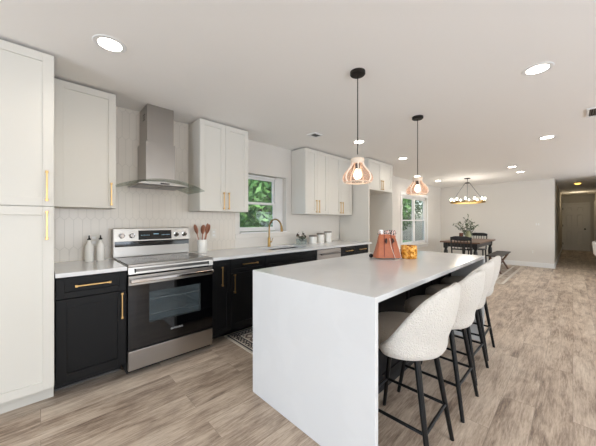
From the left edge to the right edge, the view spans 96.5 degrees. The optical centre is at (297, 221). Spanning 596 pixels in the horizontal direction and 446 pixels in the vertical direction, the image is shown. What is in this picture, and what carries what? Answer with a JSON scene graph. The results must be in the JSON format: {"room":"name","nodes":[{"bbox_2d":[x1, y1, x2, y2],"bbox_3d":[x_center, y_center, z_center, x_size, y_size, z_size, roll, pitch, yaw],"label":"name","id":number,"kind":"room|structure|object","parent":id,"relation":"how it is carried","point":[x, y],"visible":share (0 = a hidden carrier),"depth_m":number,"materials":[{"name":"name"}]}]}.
{"room":"kitchen","nodes":[
{"label":"kitchen","id":0,"kind":"room"},
{"bbox_2d":[113,139,440,259],"bbox_3d":[-0.459,0.058,4.085,15.220,2.440,0.120,0,0,-44],"label":"wall","id":1,"kind":"structure","parent":0,"point":[265,160],"depth_m":4.41,"materials":[{"name":"beige paint"}]},
{"bbox_2d":[54,78,115,208],"bbox_3d":[-1.889,-0.631,2.359,0.415,1.024,0.356,0,0,-44],"label":"upper cabinet","id":2,"kind":"object","parent":1,"relation":"attached to","point":[84,117],"visible":0.95,"depth_m":2.25,"materials":[{"name":"beige paint"}]},
{"bbox_2d":[89,234,97,245],"bbox_3d":[-1.952,0.178,2.543,0.072,0.116,0.007,0,0,-44],"label":"wall outlet","id":3,"kind":"object","parent":1,"relation":"attached to","point":[94,237],"visible":0.64,"depth_m":2.54,"materials":[{"name":"beige plastic"}]},
{"bbox_2d":[54,106,234,262],"bbox_3d":[-1.511,-0.391,2.979,1.830,1.538,0.006,0,0,-44],"label":"backsplash","id":4,"kind":"structure","parent":1,"relation":"attached to","point":[135,207],"depth_m":2.77,"materials":[{"name":"tile"}]},
{"bbox_2d":[128,104,187,190],"bbox_3d":[-1.407,-0.739,2.703,0.770,0.840,0.532,0,0,-44],"label":"range hood","id":5,"kind":"object","parent":1,"relation":"attached to","point":[156,149],"visible":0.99,"depth_m":2.68,"materials":[{"name":"silver metal"}]},
{"bbox_2d":[211,229,215,237],"bbox_3d":[-1.075,0.153,3.391,0.072,0.116,0.007,0,0,-44],"label":"wall outlet","id":6,"kind":"object","parent":1,"relation":"attached to","point":[213,231],"visible":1,"depth_m":3.39,"materials":[{"name":"beige plastic"}]},
{"bbox_2d":[188,118,247,212],"bbox_3d":[-0.957,-0.631,3.261,0.631,1.024,0.356,0,0,-44],"label":"upper cabinet","id":7,"kind":"object","parent":1,"relation":"attached to","point":[217,153],"visible":1,"depth_m":3.12,"materials":[{"name":"beige paint"}]},
{"bbox_2d":[240,174,275,231],"bbox_3d":[-0.621,-0.271,4.004,0.725,0.832,0.050,0,0,-44],"label":"window","id":8,"kind":"structure","parent":1,"relation":"in","point":[253,177],"depth_m":4.12,"materials":[{"name":"white paint"}]},
{"bbox_2d":[235,232,289,238],"bbox_3d":[-0.492,0.202,3.961,1.000,0.063,0.012,0,0,-44],"label":"trim","id":9,"kind":"structure","parent":1,"relation":"attached to","point":[251,235],"depth_m":3.90,"materials":[{"name":"beige paint"}]},
{"bbox_2d":[240,231,286,233],"bbox_3d":[-0.521,0.160,3.990,0.860,0.020,0.110,0,0,-44],"label":"trim","id":10,"kind":"structure","parent":1,"relation":"attached to","point":[258,231],"depth_m":3.92,"materials":[{"name":"white paint"}]},
{"bbox_2d":[276,178,282,230],"bbox_3d":[-0.307,-0.271,4.294,0.130,0.842,0.030,0,0,-44],"label":"trim","id":11,"kind":"structure","parent":1,"relation":"attached to","point":[279,182],"depth_m":4.28,"materials":[{"name":"white paint"}]},
{"bbox_2d":[291,147,327,214],"bbox_3d":[0.210,-0.631,4.389,0.545,1.024,0.356,0,0,-44],"label":"upper cabinet","id":12,"kind":"object","parent":1,"relation":"attached to","point":[309,167],"visible":1,"depth_m":4.25,"materials":[{"name":"beige paint"}]},
{"bbox_2d":[325,154,351,214],"bbox_3d":[0.658,-0.631,4.823,0.698,1.024,0.356,0,0,-44],"label":"upper cabinet","id":13,"kind":"object","parent":1,"relation":"attached to","point":[339,193],"visible":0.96,"depth_m":4.69,"materials":[{"name":"beige paint"}]},
{"bbox_2d":[403,195,424,244],"bbox_3d":[3.377,-0.032,7.785,1.720,1.380,0.054,0,0,-44],"label":"window","id":14,"kind":"structure","parent":1,"relation":"in","point":[413,199],"depth_m":7.78,"materials":[{"name":"white paint"}]},
{"bbox_2d":[401,191,428,247],"bbox_3d":[3.427,-0.017,7.733,1.900,1.590,0.040,0,0,-44],"label":"trim","id":15,"kind":"structure","parent":1,"relation":"attached to","point":[402,192],"depth_m":7.56,"materials":[{"name":"white paint"}]},
{"bbox_2d":[0,0,595,195],"bbox_3d":[4.375,-1.212,4.035,22.100,0.100,6.915,0,0,-44],"label":"ceiling","id":16,"kind":"structure","parent":0,"point":[277,72],"depth_m":2.05,"materials":[{"name":"white paint"}]},
{"bbox_2d":[92,34,126,53],"bbox_3d":[-1.232,-1.160,1.744,0.188,0.004,0.188,0,0,-44],"label":"recessed light","id":17,"kind":"object","parent":16,"relation":"in","point":[108,43],"visible":1,"depth_m":1.73,"materials":[{"name":"white paint"}]},
{"bbox_2d":[98,38,121,50],"bbox_3d":[-1.232,-1.159,1.744,0.132,0.003,0.132,0,0,-44],"label":"diffuser","id":18,"kind":"object","parent":17,"relation":"attached to","point":[109,44],"depth_m":1.74,"materials":[{"name":"white plastic"}]},
{"bbox_2d":[307,132,322,137],"bbox_3d":[0.229,-1.155,3.561,0.160,0.011,0.140,0,0,-44],"label":"ceiling vent","id":19,"kind":"object","parent":16,"relation":"in","point":[314,135],"visible":1,"depth_m":3.56,"materials":[{"name":"white metal"}]},
{"bbox_2d":[342,68,372,184],"bbox_3d":[0.466,-0.731,2.065,0.237,0.863,0.237,0,0,-44],"label":"pendant lamp","id":20,"kind":"object","parent":16,"relation":"hanging from","point":[356,73],"visible":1,"depth_m":2.05,"materials":[{"name":"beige wood"}]},
{"bbox_2d":[352,140,365,143],"bbox_3d":[0.888,-1.160,3.878,0.188,0.004,0.188,0,0,-44],"label":"recessed light","id":21,"kind":"object","parent":16,"relation":"in","point":[355,141],"visible":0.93,"depth_m":3.86,"materials":[{"name":"white paint"}]},
{"bbox_2d":[406,115,428,194],"bbox_3d":[1.332,-0.731,2.953,0.237,0.863,0.237,0,0,-44],"label":"pendant lamp","id":22,"kind":"object","parent":16,"relation":"hanging from","point":[417,118],"visible":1,"depth_m":2.94,"materials":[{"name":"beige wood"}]},
{"bbox_2d":[450,178,485,203],"bbox_3d":[4.538,-0.828,7.131,0.849,0.667,0.849,0,0,-44],"label":"chandelier","id":23,"kind":"object","parent":16,"relation":"hanging from","point":[483,200],"visible":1,"depth_m":7.06,"materials":[{"name":"brown metal"}]},
{"bbox_2d":[521,62,554,75],"bbox_3d":[1.824,-1.160,2.026,0.188,0.004,0.188,0,0,-44],"label":"recessed light","id":24,"kind":"object","parent":16,"relation":"in","point":[535,69],"visible":1,"depth_m":2.01,"materials":[{"name":"white paint"}]},
{"bbox_2d":[526,64,548,73],"bbox_3d":[1.824,-1.159,2.026,0.132,0.003,0.132,0,0,-44],"label":"diffuser","id":25,"kind":"object","parent":24,"relation":"attached to","point":[539,68],"depth_m":2.03,"materials":[{"name":"white plastic"}]},
{"bbox_2d":[538,135,555,139],"bbox_3d":[3.434,-1.160,3.670,0.188,0.004,0.188,0,0,-44],"label":"recessed light","id":26,"kind":"object","parent":16,"relation":"in","point":[548,136],"visible":1,"depth_m":3.67,"materials":[{"name":"white paint"}]},
{"bbox_2d":[586,107,595,117],"bbox_3d":[3.172,-1.155,2.762,0.320,0.011,0.240,0,0,-44],"label":"ceiling vent","id":27,"kind":"object","parent":16,"relation":"in","point":[591,112],"visible":1,"depth_m":2.83,"materials":[{"name":"metal"}]},
{"bbox_2d":[0,250,595,445],"bbox_3d":[4.375,1.303,4.035,22.100,0.050,6.915,0,0,-44],"label":"floor","id":28,"kind":"structure","parent":0,"point":[538,386],"depth_m":1.97,"materials":[{"name":"wood"}]},
{"bbox_2d":[0,39,53,413],"bbox_3d":[-2.135,0.068,1.860,0.618,2.421,0.731,0,0,-44],"label":"pantry cabinet","id":29,"kind":"object","parent":28,"relation":"on","point":[26,74],"visible":1,"depth_m":1.75,"materials":[{"name":"beige paint"}]},
{"bbox_2d":[54,271,125,390],"bbox_3d":[-1.763,0.837,2.234,0.422,0.882,0.711,0,0,-44],"label":"base cabinet","id":30,"kind":"object","parent":28,"relation":"on","point":[90,310],"visible":0.97,"depth_m":2.00,"materials":[{"name":"black paint"}]},
{"bbox_2d":[54,258,126,277],"bbox_3d":[-1.766,0.379,2.237,0.428,0.030,0.702,0,0,-44],"label":"countertop","id":31,"kind":"structure","parent":30,"relation":"on","point":[72,268],"depth_m":2.10,"materials":[{"name":"white stone"}]},
{"bbox_2d":[85,235,93,261],"bbox_3d":[-1.900,0.245,2.420,0.066,0.238,0.066,0,0,-44],"label":"oil bottle","id":32,"kind":"object","parent":31,"relation":"on","point":[89,249],"visible":1,"depth_m":2.40,"materials":[{"name":"white ceramic"}]},
{"bbox_2d":[96,235,104,260],"bbox_3d":[-1.846,0.245,2.486,0.066,0.238,0.066,0,0,-44],"label":"oil bottle","id":33,"kind":"object","parent":31,"relation":"on","point":[100,248],"visible":1,"depth_m":2.46,"materials":[{"name":"white ceramic"}]},
{"bbox_2d":[112,227,213,373],"bbox_3d":[-1.321,0.673,2.610,0.730,1.210,0.712,0,0,-44],"label":"range","id":34,"kind":"object","parent":28,"relation":"on","point":[169,296],"visible":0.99,"depth_m":2.46,"materials":[{"name":"silver metal"}]},
{"bbox_2d":[115,252,208,264],"bbox_3d":[-1.317,0.356,2.607,0.712,0.008,0.540,0,0,-44],"label":"cooktop","id":35,"kind":"object","parent":34,"relation":"in","point":[127,259],"depth_m":2.60,"materials":[{"name":"silver metal"}]},
{"bbox_2d":[127,266,213,350],"bbox_3d":[-1.268,0.745,2.556,0.720,0.603,0.562,0,0,-44],"label":"oven","id":36,"kind":"object","parent":34,"relation":"in","point":[167,305],"depth_m":2.41,"materials":[{"name":"silver metal"}]},
{"bbox_2d":[210,259,230,338],"bbox_3d":[-1.006,0.837,2.966,0.206,0.882,0.711,0,0,-44],"label":"base cabinet","id":37,"kind":"object","parent":28,"relation":"on","point":[221,276],"visible":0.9,"depth_m":2.74,"materials":[{"name":"black paint"}]},
{"bbox_2d":[224,326,252,353],"bbox_3d":[0.091,1.274,3.333,1.835,0.006,0.745,0,0,-44],"label":"runner rug","id":38,"kind":"object","parent":28,"relation":"on","point":[243,338],"visible":0.22,"depth_m":2.89,"materials":[{"name":"beige fabric"}]},
{"bbox_2d":[221,256,264,335],"bbox_3d":[-0.768,0.837,3.197,0.454,0.882,0.711,0,0,-44],"label":"base cabinet","id":39,"kind":"object","parent":28,"relation":"on","point":[242,269],"visible":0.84,"depth_m":2.92,"materials":[{"name":"black paint"}]},
{"bbox_2d":[265,250,316,267],"bbox_3d":[-0.280,0.837,3.668,0.898,0.882,0.711,0,0,-44],"label":"base cabinet","id":40,"kind":"object","parent":28,"relation":"on","point":[274,260],"visible":0.22,"depth_m":3.40,"materials":[{"name":"black paint"}]},
{"bbox_2d":[190,240,371,260],"bbox_3d":[-0.011,0.379,3.935,2.990,0.030,0.702,0,0,-44],"label":"countertop","id":41,"kind":"structure","parent":40,"relation":"on","point":[222,254],"depth_m":3.46,"materials":[{"name":"white stone"}]},
{"bbox_2d":[198,239,206,252],"bbox_3d":[-1.121,0.287,3.118,0.106,0.154,0.105,0,0,-44],"label":"utensil crock","id":42,"kind":"object","parent":41,"relation":"on","point":[202,244],"visible":0.91,"depth_m":3.07,"materials":[{"name":"white ceramic"}]},
{"bbox_2d":[194,224,198,239],"bbox_3d":[-1.172,0.192,3.081,0.082,0.319,0.092,0,0,16],"label":"wooden spoon","id":43,"kind":"object","parent":42,"relation":"in","point":[195,226],"visible":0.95,"depth_m":3.05,"materials":[{"name":"brown wood"}]},
{"bbox_2d":[201,225,205,239],"bbox_3d":[-1.121,0.194,3.143,0.055,0.313,0.058,0,0,-18],"label":"wooden spoon","id":44,"kind":"object","parent":42,"relation":"in","point":[203,228],"visible":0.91,"depth_m":3.13,"materials":[{"name":"brown wood"}]},
{"bbox_2d":[204,223,208,239],"bbox_3d":[-1.077,0.185,3.133,0.070,0.331,0.073,0,0,18],"label":"wooden spoon","id":45,"kind":"object","parent":42,"relation":"in","point":[207,224],"visible":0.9,"depth_m":3.12,"materials":[{"name":"brown wood"}]},
{"bbox_2d":[267,218,282,246],"bbox_3d":[-0.316,0.161,3.771,0.095,0.407,0.306,0,0,-44],"label":"faucet","id":46,"kind":"object","parent":41,"relation":"on","point":[281,227],"visible":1,"depth_m":3.83,"materials":[{"name":"gold metal"}]},
{"bbox_2d":[268,247,297,249],"bbox_3d":[-0.196,0.491,3.741,0.692,0.193,0.342,0,0,-44],"label":"sink","id":47,"kind":"object","parent":41,"relation":"in","point":[289,247],"visible":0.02,"depth_m":3.94,"materials":[{"name":"grey metal"}]},
{"bbox_2d":[309,235,316,243],"bbox_3d":[0.251,0.297,4.444,0.136,0.134,0.136,0,0,-44],"label":"canister","id":48,"kind":"object","parent":41,"relation":"on","point":[312,238],"visible":0.99,"depth_m":4.39,"materials":[{"name":"white ceramic"}]},
{"bbox_2d":[317,233,323,242],"bbox_3d":[0.387,0.283,4.576,0.136,0.162,0.136,0,0,-44],"label":"canister","id":49,"kind":"object","parent":41,"relation":"on","point":[320,236],"visible":0.98,"depth_m":4.52,"materials":[{"name":"white ceramic"}]},
{"bbox_2d":[324,231,331,241],"bbox_3d":[0.531,0.269,4.715,0.136,0.190,0.136,0,0,-44],"label":"canister","id":50,"kind":"object","parent":41,"relation":"on","point":[327,234],"visible":0.91,"depth_m":4.66,"materials":[{"name":"white ceramic"}]},
{"bbox_3d":[0.056,0.321,4.256,0.150,0.086,0.090,0,0,-44],"label":"planter","id":51,"kind":"object","parent":41,"relation":"on","visible":0},
{"bbox_2d":[296,233,305,243],"bbox_3d":[0.045,0.252,4.241,0.232,0.215,0.110,0,0,-44],"label":"sprigs","id":52,"kind":"object","parent":51,"relation":"in","point":[302,239],"visible":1,"depth_m":4.25,"materials":[{"name":"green plant"}]},
{"bbox_2d":[317,247,340,259],"bbox_3d":[0.247,0.839,4.170,0.550,0.878,0.722,0,0,-44],"label":"dishwasher","id":53,"kind":"object","parent":28,"relation":"on","point":[328,253],"visible":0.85,"depth_m":3.92,"materials":[{"name":"silver metal"}]},
{"bbox_2d":[340,246,354,256],"bbox_3d":[0.587,0.837,4.507,0.399,0.882,0.711,0,0,-44],"label":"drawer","id":54,"kind":"object","parent":28,"relation":"on","point":[348,250],"visible":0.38,"depth_m":4.27,"materials":[{"name":"black paint"}]},
{"bbox_2d":[355,244,367,253],"bbox_3d":[0.873,0.837,4.784,0.393,0.882,0.711,0,0,-44],"label":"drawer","id":55,"kind":"object","parent":28,"relation":"on","point":[359,249],"visible":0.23,"depth_m":4.54,"materials":[{"name":"black paint"}]},
{"bbox_2d":[340,158,392,251],"bbox_3d":[1.392,0.068,5.314,0.941,2.421,0.671,0,0,-44],"label":"refrigerator surround","id":56,"kind":"object","parent":28,"relation":"on","point":[372,203],"visible":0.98,"depth_m":5.07,"materials":[{"name":"beige paint"}]},
{"bbox_2d":[253,249,484,445],"bbox_3d":[0.819,0.821,2.422,2.255,0.914,1.033,0,0,-44],"label":"kitchen island","id":57,"kind":"object","parent":28,"relation":"on","point":[318,362],"visible":0.73,"depth_m":1.62,"materials":[{"name":"white stone"}]},
{"bbox_2d":[369,230,401,259],"bbox_3d":[0.861,0.223,2.606,0.291,0.282,0.202,0,0,0],"label":"handbag","id":58,"kind":"object","parent":57,"relation":"on","point":[387,246],"visible":1,"depth_m":2.58,"materials":[{"name":"leather"}]},
{"bbox_2d":[400,245,416,258],"bbox_3d":[1.101,0.300,2.644,0.156,0.127,0.155,0,0,-44],"label":"candle holder","id":59,"kind":"object","parent":57,"relation":"on","point":[407,251],"visible":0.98,"depth_m":2.58,"materials":[{"name":"gold glass"}]},
{"bbox_2d":[378,282,460,445],"bbox_3d":[0.646,0.804,1.556,0.539,0.953,0.537,0,0,45],"label":"bar stool","id":60,"kind":"object","parent":28,"relation":"on","point":[422,334],"visible":0.99,"depth_m":1.35,"materials":[{"name":"beige fabric"}]},
{"bbox_2d":[397,270,484,422],"bbox_3d":[1.055,0.804,1.952,0.537,0.953,0.539,0,0,-44],"label":"bar stool","id":61,"kind":"object","parent":28,"relation":"on","point":[472,286],"visible":0.48,"depth_m":1.75,"materials":[{"name":"beige fabric"}]},
{"bbox_2d":[421,261,493,385],"bbox_3d":[1.400,0.804,2.334,0.537,0.953,0.539,0,0,-43],"label":"bar stool","id":62,"kind":"object","parent":28,"relation":"on","point":[488,267],"visible":0.28,"depth_m":2.16,"materials":[{"name":"beige fabric"}]},
{"bbox_2d":[440,256,500,360],"bbox_3d":[1.736,0.804,2.701,0.539,0.953,0.537,0,0,44],"label":"bar stool","id":63,"kind":"object","parent":28,"relation":"on","point":[497,259],"visible":0.17,"depth_m":2.53,"materials":[{"name":"beige fabric"}]},
{"bbox_2d":[495,264,522,283],"bbox_3d":[4.582,1.274,7.201,3.100,0.006,2.020,0,0,-44],"label":"area rug","id":64,"kind":"object","parent":28,"relation":"on","point":[506,274],"visible":0.3,"depth_m":6.63,"materials":[{"name":"beige fabric"}]},
{"bbox_2d":[450,236,471,254],"bbox_3d":[3.954,0.810,6.384,0.443,0.926,0.446,0,0,43],"label":"dining chair","id":65,"kind":"object","parent":64,"relation":"on","point":[465,238],"visible":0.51,"depth_m":6.22,"materials":[{"name":"black wood"}]},
{"bbox_2d":[440,238,494,260],"bbox_3d":[4.679,0.890,7.281,1.850,0.764,0.880,0,0,-44],"label":"dining table","id":66,"kind":"object","parent":64,"relation":"on","point":[476,243],"visible":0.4,"depth_m":6.85,"materials":[{"name":"brown wood"}]},
{"bbox_3d":[4.588,0.383,7.166,0.156,0.250,0.156,0,0,-44],"label":"glass vase","id":67,"kind":"object","parent":66,"relation":"on","visible":0},
{"bbox_2d":[453,214,478,236],"bbox_3d":[4.536,0.137,7.201,0.246,0.685,0.621,0,0,-44],"label":"branches","id":68,"kind":"object","parent":67,"relation":"in","point":[465,221],"visible":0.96,"depth_m":7.16,"materials":[{"name":"green plant"}]},
{"bbox_2d":[468,233,487,261],"bbox_3d":[5.438,0.810,8.071,0.446,0.926,0.443,0,0,-44],"label":"dining chair","id":69,"kind":"object","parent":64,"relation":"on","point":[474,234],"visible":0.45,"depth_m":8.06,"materials":[{"name":"black wood"}]},
{"bbox_2d":[486,251,510,273],"bbox_3d":[5.155,1.042,6.824,1.400,0.458,0.300,0,0,-44],"label":"bench","id":70,"kind":"object","parent":64,"relation":"on","point":[501,254],"visible":0.73,"depth_m":6.76,"materials":[{"name":"brown wood"}]},
{"bbox_2d":[592,241,595,255],"bbox_3d":[7.151,0.875,6.055,0.700,0.813,0.620,0,0,-44],"label":"armchair","id":71,"kind":"object","parent":28,"relation":"on","point":[594,242],"visible":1,"depth_m":6.17,"materials":[{"name":"white fabric"}]},
{"bbox_2d":[441,179,554,263],"bbox_3d":[7.371,0.058,6.849,0.120,2.440,6.795,0,0,-44],"label":"wall","id":72,"kind":"structure","parent":0,"point":[510,212],"depth_m":7.89,"materials":[{"name":"beige paint"}]},
{"bbox_2d":[487,258,554,268],"bbox_3d":[5.990,1.213,8.247,0.122,0.130,2.865,0,0,-44],"label":"baseboard","id":73,"kind":"structure","parent":72,"relation":"attached to","point":[509,262],"depth_m":7.55,"materials":[{"name":"white paint"}]},
{"bbox_2d":[555,181,561,260],"bbox_3d":[9.425,0.058,9.688,6.780,2.440,0.120,0,0,-44],"label":"wall","id":74,"kind":"structure","parent":0,"point":[558,197],"depth_m":9.25,"materials":[{"name":"beige paint"}]},
{"bbox_2d":[555,248,561,267],"bbox_3d":[9.472,1.213,9.639,6.780,0.130,0.016,0,0,-44],"label":"baseboard","id":75,"kind":"structure","parent":74,"relation":"attached to","point":[559,254],"depth_m":8.83,"materials":[{"name":"white paint"}]},
{"bbox_2d":[562,194,593,250],"bbox_3d":[12.284,0.058,11.695,0.120,2.440,1.210,0,0,-44],"label":"wall","id":76,"kind":"structure","parent":0,"point":[589,197],"depth_m":11.40,"materials":[{"name":"beige paint"}]},
{"bbox_2d":[562,204,586,250],"bbox_3d":[12.131,0.263,11.666,0.129,2.010,0.760,0,0,-44],"label":"door","id":77,"kind":"structure","parent":76,"relation":"in","point":[574,217],"depth_m":11.68,"materials":[{"name":"beige paint"}]},
{"bbox_2d":[562,202,589,250],"bbox_3d":[12.199,0.223,11.682,0.020,2.110,0.869,0,0,-44],"label":"trim","id":78,"kind":"structure","parent":76,"relation":"attached to","point":[587,203],"depth_m":11.40,"materials":[{"name":"beige paint"}]},
{"bbox_3d":[10.183,0.058,8.905,6.780,2.440,0.120,0,0,-44],"label":"wall","id":79,"kind":"structure","parent":0,"visible":0},
{"bbox_2d":[594,203,594,240],"bbox_3d":[11.926,0.263,10.684,0.800,2.010,0.011,0,0,-44],"label":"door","id":80,"kind":"structure","parent":79,"relation":"in","point":[594,203],"depth_m":10.80,"materials":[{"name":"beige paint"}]},
{"bbox_2d":[594,200,595,241],"bbox_3d":[11.924,0.228,10.686,1.000,2.100,0.020,0,0,-44],"label":"trim","id":81,"kind":"structure","parent":79,"relation":"attached to","point":[595,200],"depth_m":10.34,"materials":[{"name":"beige paint"}]},
{"label":"outside","id":82,"kind":"structure","parent":0,"visible":0},
{"bbox_3d":[-3.079,1.603,14.688,28.000,0.050,18.605,0,0,-44],"label":"ground","id":83,"kind":"structure","parent":82,"visible":0},
{"bbox_2d":[240,179,271,231],"bbox_3d":[-0.866,-0.503,8.370,3.144,4.170,3.142,0,0,-44],"label":"tree","id":84,"kind":"object","parent":83,"relation":"on","point":[259,191],"visible":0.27,"depth_m":7.48,"materials":[{"name":"green plant"}]},
{"bbox_2d":[403,198,410,223],"bbox_3d":[5.133,-0.956,15.552,3.078,5.075,3.107,0,0,-44],"label":"tree","id":85,"kind":"object","parent":83,"relation":"on","point":[407,201],"visible":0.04,"depth_m":14.86,"materials":[{"name":"green plant"}]},
{"bbox_2d":[403,200,422,230],"bbox_3d":[6.833,-1.206,18.521,3.864,5.574,3.902,0,0,-44],"label":"tree","id":86,"kind":"object","parent":83,"relation":"on","point":[417,205],"visible":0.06,"depth_m":17.93,"materials":[{"name":"green plant"}]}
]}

